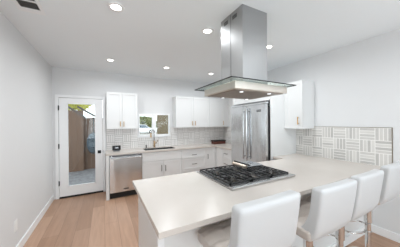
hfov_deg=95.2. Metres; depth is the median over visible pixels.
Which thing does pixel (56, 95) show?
trim
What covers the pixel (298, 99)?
upper cabinet
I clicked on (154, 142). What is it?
kitchen faucet
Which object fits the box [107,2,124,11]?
recessed light
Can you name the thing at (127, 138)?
tile backsplash
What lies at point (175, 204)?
countertop
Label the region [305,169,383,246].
bar stool
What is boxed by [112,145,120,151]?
smart display
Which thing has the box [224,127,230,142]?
tile backsplash
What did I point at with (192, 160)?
base cabinet
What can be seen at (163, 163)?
base cabinet
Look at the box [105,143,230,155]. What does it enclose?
countertop
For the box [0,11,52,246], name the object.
wall
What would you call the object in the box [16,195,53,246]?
baseboard
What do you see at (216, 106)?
upper cabinet
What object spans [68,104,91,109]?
leafy tree
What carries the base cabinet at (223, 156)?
on the floor
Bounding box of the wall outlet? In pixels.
[14,219,17,232]
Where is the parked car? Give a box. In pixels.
[140,125,156,132]
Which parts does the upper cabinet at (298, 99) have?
door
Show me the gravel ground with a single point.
(88, 175)
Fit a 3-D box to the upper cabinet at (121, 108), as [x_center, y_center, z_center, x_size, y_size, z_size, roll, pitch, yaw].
[-1.748,-0.275,4.105,0.628,0.790,0.304,-1,0,-28]
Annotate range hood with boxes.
[195,4,295,99]
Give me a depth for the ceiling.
2.25 m
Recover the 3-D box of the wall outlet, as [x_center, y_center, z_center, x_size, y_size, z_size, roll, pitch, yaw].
[-2.114,1.174,2.096,0.008,0.125,0.085,-1,0,-28]
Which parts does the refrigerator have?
door, handle, handle, door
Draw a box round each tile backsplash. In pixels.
[106,127,223,149]
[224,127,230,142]
[296,127,392,165]
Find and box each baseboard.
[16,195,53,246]
[371,224,399,242]
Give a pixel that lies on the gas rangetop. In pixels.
(239, 175)
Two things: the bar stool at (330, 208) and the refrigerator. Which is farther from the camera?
the refrigerator
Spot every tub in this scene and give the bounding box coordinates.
[87,117,94,153]
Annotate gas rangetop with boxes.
[197,160,294,190]
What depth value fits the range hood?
1.85 m
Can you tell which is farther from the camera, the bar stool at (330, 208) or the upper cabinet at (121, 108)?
the upper cabinet at (121, 108)
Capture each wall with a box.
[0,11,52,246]
[52,67,222,198]
[223,29,399,233]
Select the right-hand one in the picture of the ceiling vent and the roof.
the roof
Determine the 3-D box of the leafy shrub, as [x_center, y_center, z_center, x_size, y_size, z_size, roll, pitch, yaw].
[-10.238,0.209,32.993,5.470,3.362,3.426,-1,0,-28]
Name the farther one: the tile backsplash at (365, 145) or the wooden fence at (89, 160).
the wooden fence at (89, 160)
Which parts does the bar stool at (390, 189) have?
backrest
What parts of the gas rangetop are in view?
griddle plate, trim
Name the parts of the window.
sash, sill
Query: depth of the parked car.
27.82 m
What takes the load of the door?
in the wall at (154, 95)
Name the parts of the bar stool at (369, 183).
backrest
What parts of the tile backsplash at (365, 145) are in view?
edge trim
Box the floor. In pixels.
[23,192,399,246]
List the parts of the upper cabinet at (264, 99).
door, door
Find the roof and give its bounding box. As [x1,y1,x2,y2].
[68,105,94,118]
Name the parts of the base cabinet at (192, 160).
drawer, drawer, drawer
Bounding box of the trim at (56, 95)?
[55,94,105,198]
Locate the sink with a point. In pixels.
(161, 147)
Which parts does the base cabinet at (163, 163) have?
door, door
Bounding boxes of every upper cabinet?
[106,92,137,128]
[172,96,209,127]
[209,98,224,126]
[234,83,269,104]
[284,80,314,128]
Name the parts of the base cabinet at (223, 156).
drawer, drawer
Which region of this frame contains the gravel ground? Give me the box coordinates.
[69,168,94,185]
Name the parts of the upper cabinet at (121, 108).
door, door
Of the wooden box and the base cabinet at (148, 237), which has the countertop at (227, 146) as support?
the wooden box
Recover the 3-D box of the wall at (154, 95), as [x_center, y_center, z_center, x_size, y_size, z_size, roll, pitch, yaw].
[-1.134,0.184,4.657,4.345,2.649,0.100,-1,0,-28]
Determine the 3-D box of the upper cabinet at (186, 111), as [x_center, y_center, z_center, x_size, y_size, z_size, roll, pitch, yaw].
[-0.224,-0.290,4.907,0.972,0.790,0.304,-1,0,-28]
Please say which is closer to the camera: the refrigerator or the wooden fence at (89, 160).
the refrigerator
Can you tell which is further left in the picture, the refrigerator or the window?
the window
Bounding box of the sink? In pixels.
[144,147,173,150]
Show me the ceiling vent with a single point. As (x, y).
(32, 6)
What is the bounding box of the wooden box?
[211,139,225,143]
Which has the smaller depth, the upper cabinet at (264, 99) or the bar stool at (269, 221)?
the bar stool at (269, 221)
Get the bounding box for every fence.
[68,110,83,171]
[72,118,94,168]
[157,115,167,133]
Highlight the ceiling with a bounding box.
[0,0,399,84]
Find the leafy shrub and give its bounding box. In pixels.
[140,116,156,132]
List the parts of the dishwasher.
handle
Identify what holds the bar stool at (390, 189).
on the floor
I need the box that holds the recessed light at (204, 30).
[201,28,213,33]
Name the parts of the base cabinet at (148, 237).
panel, corner trim, moulding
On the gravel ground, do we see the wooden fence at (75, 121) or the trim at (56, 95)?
the wooden fence at (75, 121)
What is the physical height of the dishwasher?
0.870 m
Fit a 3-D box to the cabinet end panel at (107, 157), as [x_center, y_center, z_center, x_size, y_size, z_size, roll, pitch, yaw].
[-1.948,1.079,3.847,0.057,0.874,0.568,-1,0,-28]
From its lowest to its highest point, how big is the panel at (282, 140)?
2.199 m
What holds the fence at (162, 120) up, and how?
on the gravel ground
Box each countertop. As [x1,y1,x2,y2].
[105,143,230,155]
[132,153,380,239]
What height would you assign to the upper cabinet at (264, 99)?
0.300 m
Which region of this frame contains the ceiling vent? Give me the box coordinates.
[12,0,46,15]
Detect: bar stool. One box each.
[197,190,300,246]
[296,178,356,246]
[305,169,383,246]
[345,161,399,246]
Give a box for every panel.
[106,156,109,200]
[224,99,228,126]
[270,82,295,159]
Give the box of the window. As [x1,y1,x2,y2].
[138,113,170,137]
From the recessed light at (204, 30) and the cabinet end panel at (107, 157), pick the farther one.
the cabinet end panel at (107, 157)
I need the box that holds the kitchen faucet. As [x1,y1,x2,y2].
[150,129,157,147]
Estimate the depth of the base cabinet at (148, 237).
1.56 m
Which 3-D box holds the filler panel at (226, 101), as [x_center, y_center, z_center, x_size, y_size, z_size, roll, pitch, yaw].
[0.713,-0.299,5.423,0.151,0.790,0.264,-1,0,-28]
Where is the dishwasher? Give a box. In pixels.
[109,153,141,198]
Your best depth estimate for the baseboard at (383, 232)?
2.37 m
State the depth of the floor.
2.69 m
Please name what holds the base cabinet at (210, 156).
on the floor
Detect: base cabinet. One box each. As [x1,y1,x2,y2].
[138,193,364,246]
[142,150,181,178]
[181,148,205,172]
[205,147,215,169]
[216,147,231,168]
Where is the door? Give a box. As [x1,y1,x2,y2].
[58,98,102,198]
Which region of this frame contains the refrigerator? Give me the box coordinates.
[231,102,270,164]
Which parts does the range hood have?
filter panel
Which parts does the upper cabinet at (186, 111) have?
door, door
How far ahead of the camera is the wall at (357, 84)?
2.59 m

